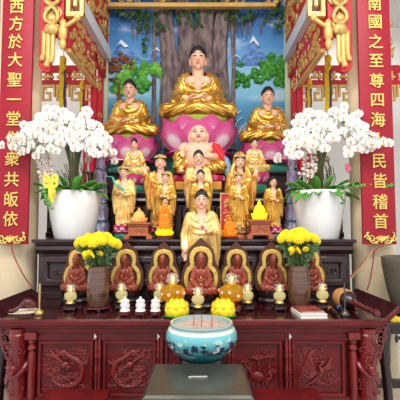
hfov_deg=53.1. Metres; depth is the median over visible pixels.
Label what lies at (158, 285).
oil lamp
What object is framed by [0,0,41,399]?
column
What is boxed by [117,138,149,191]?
statue
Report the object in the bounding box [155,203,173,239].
figurine
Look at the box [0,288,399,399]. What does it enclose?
altar table
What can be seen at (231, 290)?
oil lamp
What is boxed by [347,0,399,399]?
column
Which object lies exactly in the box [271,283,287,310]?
oil lamp
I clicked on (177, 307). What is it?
candle
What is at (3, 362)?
side table
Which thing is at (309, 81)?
ribbon
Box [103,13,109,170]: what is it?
trim
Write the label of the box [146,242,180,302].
statue
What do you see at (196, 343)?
incense censer
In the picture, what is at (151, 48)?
mural
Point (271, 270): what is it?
statue
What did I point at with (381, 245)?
rope
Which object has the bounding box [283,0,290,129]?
trim
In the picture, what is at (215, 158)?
statue
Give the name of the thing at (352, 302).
mallet
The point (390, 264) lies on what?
stone pot
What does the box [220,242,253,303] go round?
statue
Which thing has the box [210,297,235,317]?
candle
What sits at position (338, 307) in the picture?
microphone
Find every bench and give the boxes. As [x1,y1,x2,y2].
[38,389,110,399]
[251,388,322,399]
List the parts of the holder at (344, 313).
rod, knob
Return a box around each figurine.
[131,208,147,221]
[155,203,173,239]
[221,216,238,239]
[251,200,267,218]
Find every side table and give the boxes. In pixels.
[0,325,8,399]
[377,314,399,399]
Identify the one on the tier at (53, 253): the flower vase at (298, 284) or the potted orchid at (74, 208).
the potted orchid at (74, 208)
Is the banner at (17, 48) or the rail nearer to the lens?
the banner at (17, 48)
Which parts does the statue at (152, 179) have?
crown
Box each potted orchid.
[0,105,117,238]
[273,102,393,238]
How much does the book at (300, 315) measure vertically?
0.030 m
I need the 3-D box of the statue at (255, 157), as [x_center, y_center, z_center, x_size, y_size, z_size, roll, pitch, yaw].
[0.610,-0.387,4.463,0.348,0.629,0.280,0,-4,0]
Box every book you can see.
[291,307,327,318]
[292,305,324,312]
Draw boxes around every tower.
[94,148,109,232]
[283,157,298,230]
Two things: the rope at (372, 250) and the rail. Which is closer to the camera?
the rope at (372, 250)
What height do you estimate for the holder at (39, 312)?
0.238 m
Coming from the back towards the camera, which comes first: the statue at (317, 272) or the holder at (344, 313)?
the statue at (317, 272)
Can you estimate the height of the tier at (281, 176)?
2.270 m
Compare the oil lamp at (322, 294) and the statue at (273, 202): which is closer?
the oil lamp at (322, 294)
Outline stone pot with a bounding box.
[380,255,399,314]
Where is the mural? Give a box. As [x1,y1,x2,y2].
[107,0,285,170]
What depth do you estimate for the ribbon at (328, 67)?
4.69 m
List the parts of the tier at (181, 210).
panel frame, panel frame, panel frame, moulding, cornice, panel frame, panel frame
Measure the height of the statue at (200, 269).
0.578 m
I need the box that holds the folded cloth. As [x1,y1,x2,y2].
[390,316,399,321]
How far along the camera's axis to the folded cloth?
3.10 m
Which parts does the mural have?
brown tree crown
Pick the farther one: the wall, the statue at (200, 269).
the wall
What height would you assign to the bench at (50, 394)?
0.514 m
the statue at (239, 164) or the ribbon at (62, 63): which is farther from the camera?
the ribbon at (62, 63)
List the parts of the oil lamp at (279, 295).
oil globe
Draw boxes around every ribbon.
[59,50,66,107]
[80,74,84,111]
[307,75,311,107]
[324,50,331,111]
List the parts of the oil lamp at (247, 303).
oil globe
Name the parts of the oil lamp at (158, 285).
oil globe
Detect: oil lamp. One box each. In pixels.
[62,284,78,310]
[113,283,127,309]
[153,282,164,307]
[159,273,185,310]
[189,287,206,314]
[218,273,244,313]
[240,283,255,310]
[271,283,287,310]
[315,283,330,308]
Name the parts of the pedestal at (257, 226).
carved panel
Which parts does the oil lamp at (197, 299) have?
oil globe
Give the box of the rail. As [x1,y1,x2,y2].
[107,0,281,8]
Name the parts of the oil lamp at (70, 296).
oil globe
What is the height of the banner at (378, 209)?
2.828 m
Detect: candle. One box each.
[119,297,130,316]
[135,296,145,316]
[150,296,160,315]
[164,297,189,318]
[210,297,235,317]
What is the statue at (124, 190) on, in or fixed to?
on the tier at (53, 253)
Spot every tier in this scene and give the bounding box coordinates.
[32,238,356,298]
[41,192,345,237]
[83,171,306,191]
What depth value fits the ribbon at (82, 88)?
5.19 m
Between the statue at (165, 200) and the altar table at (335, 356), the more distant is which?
the statue at (165, 200)
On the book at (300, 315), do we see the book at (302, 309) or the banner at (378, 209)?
the book at (302, 309)
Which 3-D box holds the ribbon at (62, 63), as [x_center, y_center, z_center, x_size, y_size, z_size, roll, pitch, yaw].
[-1.608,-2.119,4.740,0.086,2.280,0.054,0,-4,0]
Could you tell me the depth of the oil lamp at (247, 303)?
3.22 m
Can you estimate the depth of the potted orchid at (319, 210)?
3.73 m
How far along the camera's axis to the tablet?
3.92 m
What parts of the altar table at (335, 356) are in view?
turned post, panel, panel, drawer rail, panel, edge moulding, panel, panel, turned post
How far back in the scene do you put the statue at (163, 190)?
3.90 m
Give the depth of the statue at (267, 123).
4.88 m
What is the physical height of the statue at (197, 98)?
1.612 m
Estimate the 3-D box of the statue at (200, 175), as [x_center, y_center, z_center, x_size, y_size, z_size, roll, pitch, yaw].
[0.001,0.037,3.942,0.199,0.687,0.193,-3,-5,41]
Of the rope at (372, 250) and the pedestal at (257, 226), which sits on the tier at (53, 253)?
the pedestal at (257, 226)
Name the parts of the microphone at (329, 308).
handle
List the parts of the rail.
rail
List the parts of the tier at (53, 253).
panel frame, carved panel, carved panel, panel frame, panel frame, moulding, cornice, panel frame, carved panel, panel frame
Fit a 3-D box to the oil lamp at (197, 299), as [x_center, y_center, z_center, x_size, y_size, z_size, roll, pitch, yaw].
[-0.015,0.774,3.078,0.129,0.211,0.129,-1,-4,22]
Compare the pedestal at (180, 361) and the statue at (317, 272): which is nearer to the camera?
the pedestal at (180, 361)
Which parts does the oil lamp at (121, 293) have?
oil globe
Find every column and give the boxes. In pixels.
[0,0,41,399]
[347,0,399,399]
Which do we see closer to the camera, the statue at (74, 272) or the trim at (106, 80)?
the statue at (74, 272)
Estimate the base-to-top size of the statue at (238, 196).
0.660 m
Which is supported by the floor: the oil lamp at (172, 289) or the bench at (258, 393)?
the bench at (258, 393)
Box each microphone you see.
[326,305,337,315]
[335,304,343,311]
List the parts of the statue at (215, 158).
sash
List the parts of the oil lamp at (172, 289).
oil globe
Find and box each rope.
[10,244,33,287]
[350,249,372,276]
[351,250,373,278]
[366,245,383,289]
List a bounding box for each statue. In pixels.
[60,245,89,303]
[102,79,158,170]
[105,165,135,238]
[109,242,143,303]
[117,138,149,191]
[142,154,175,237]
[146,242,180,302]
[154,171,176,236]
[158,45,238,170]
[158,197,172,235]
[172,125,230,191]
[180,188,221,265]
[181,238,220,309]
[183,149,213,211]
[189,169,211,210]
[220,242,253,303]
[225,151,258,234]
[228,172,249,238]
[239,86,289,170]
[246,137,270,191]
[254,242,288,303]
[263,176,283,238]
[307,249,327,303]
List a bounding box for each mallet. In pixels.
[8,298,36,312]
[332,288,380,316]
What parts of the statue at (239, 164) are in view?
crown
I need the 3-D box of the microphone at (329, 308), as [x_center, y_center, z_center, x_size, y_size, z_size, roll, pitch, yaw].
[1.031,0.860,3.115,0.044,0.042,0.250,0,-4,0]
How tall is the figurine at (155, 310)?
0.145 m
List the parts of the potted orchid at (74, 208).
flower stem, flower stem, flower stem, flower stem, pot, flower stem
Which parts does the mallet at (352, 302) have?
handle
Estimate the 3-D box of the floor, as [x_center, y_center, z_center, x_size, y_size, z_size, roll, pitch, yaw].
[0.000,1.772,1.092,14.000,0.100,12.400,0,-4,0]
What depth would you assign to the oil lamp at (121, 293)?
3.26 m
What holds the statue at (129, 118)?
on the tier at (281, 176)
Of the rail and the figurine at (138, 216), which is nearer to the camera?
the figurine at (138, 216)
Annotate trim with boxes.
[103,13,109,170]
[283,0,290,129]
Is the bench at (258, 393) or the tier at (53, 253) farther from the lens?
the tier at (53, 253)
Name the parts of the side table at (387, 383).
leg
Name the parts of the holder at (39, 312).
rod, knob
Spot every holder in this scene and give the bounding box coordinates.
[34,283,44,315]
[339,283,350,316]
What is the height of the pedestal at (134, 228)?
0.159 m
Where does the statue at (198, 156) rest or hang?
on the tier at (53, 253)
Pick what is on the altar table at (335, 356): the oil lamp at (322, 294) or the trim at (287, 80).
the oil lamp at (322, 294)
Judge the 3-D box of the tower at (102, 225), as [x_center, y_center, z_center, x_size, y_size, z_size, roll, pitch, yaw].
[-1.030,-0.101,4.124,0.194,0.985,0.194,-1,-4,22]
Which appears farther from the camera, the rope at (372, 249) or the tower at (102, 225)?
the tower at (102, 225)
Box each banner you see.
[0,0,34,243]
[356,0,396,243]
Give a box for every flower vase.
[73,231,121,311]
[276,227,320,309]
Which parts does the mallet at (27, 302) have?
mallet handle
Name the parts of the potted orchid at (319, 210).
pot, flower stem, flower stem, flower stem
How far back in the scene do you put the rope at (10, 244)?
3.66 m
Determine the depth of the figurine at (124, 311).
3.01 m
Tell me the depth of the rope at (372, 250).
3.65 m
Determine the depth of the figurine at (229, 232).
3.75 m
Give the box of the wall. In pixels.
[37,28,399,291]
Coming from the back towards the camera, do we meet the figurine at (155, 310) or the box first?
the figurine at (155, 310)
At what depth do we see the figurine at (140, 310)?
3.01 m
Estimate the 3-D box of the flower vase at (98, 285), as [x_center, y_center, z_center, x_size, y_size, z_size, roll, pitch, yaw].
[-0.836,0.576,3.277,0.350,0.638,0.310,-2,-4,24]
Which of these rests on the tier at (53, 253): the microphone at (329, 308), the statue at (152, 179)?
the statue at (152, 179)
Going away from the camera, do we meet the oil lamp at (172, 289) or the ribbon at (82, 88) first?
the oil lamp at (172, 289)
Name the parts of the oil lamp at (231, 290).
oil globe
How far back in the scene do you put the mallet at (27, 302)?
3.13 m
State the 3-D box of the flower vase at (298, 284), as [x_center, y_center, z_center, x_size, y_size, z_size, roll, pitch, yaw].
[0.833,0.560,3.325,0.376,0.674,0.281,1,-4,-20]
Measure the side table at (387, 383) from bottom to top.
0.920 m
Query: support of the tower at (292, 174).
on the tier at (53, 253)
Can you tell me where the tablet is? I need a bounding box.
[220,193,231,237]
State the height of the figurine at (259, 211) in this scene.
0.193 m
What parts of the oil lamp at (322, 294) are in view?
oil globe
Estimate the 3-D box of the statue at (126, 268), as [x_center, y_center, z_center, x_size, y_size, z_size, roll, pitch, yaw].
[-0.668,0.639,3.528,0.314,0.535,0.268,0,-4,0]
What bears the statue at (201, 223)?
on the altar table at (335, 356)
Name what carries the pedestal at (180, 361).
on the floor
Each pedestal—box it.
[123,222,153,238]
[176,357,226,363]
[246,219,273,238]
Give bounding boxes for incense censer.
[166,315,236,362]
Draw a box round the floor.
[398,334,399,377]
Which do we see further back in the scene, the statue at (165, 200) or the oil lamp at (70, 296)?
the statue at (165, 200)
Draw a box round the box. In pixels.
[142,364,253,399]
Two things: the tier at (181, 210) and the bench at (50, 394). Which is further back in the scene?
the tier at (181, 210)
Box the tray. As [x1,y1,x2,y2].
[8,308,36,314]

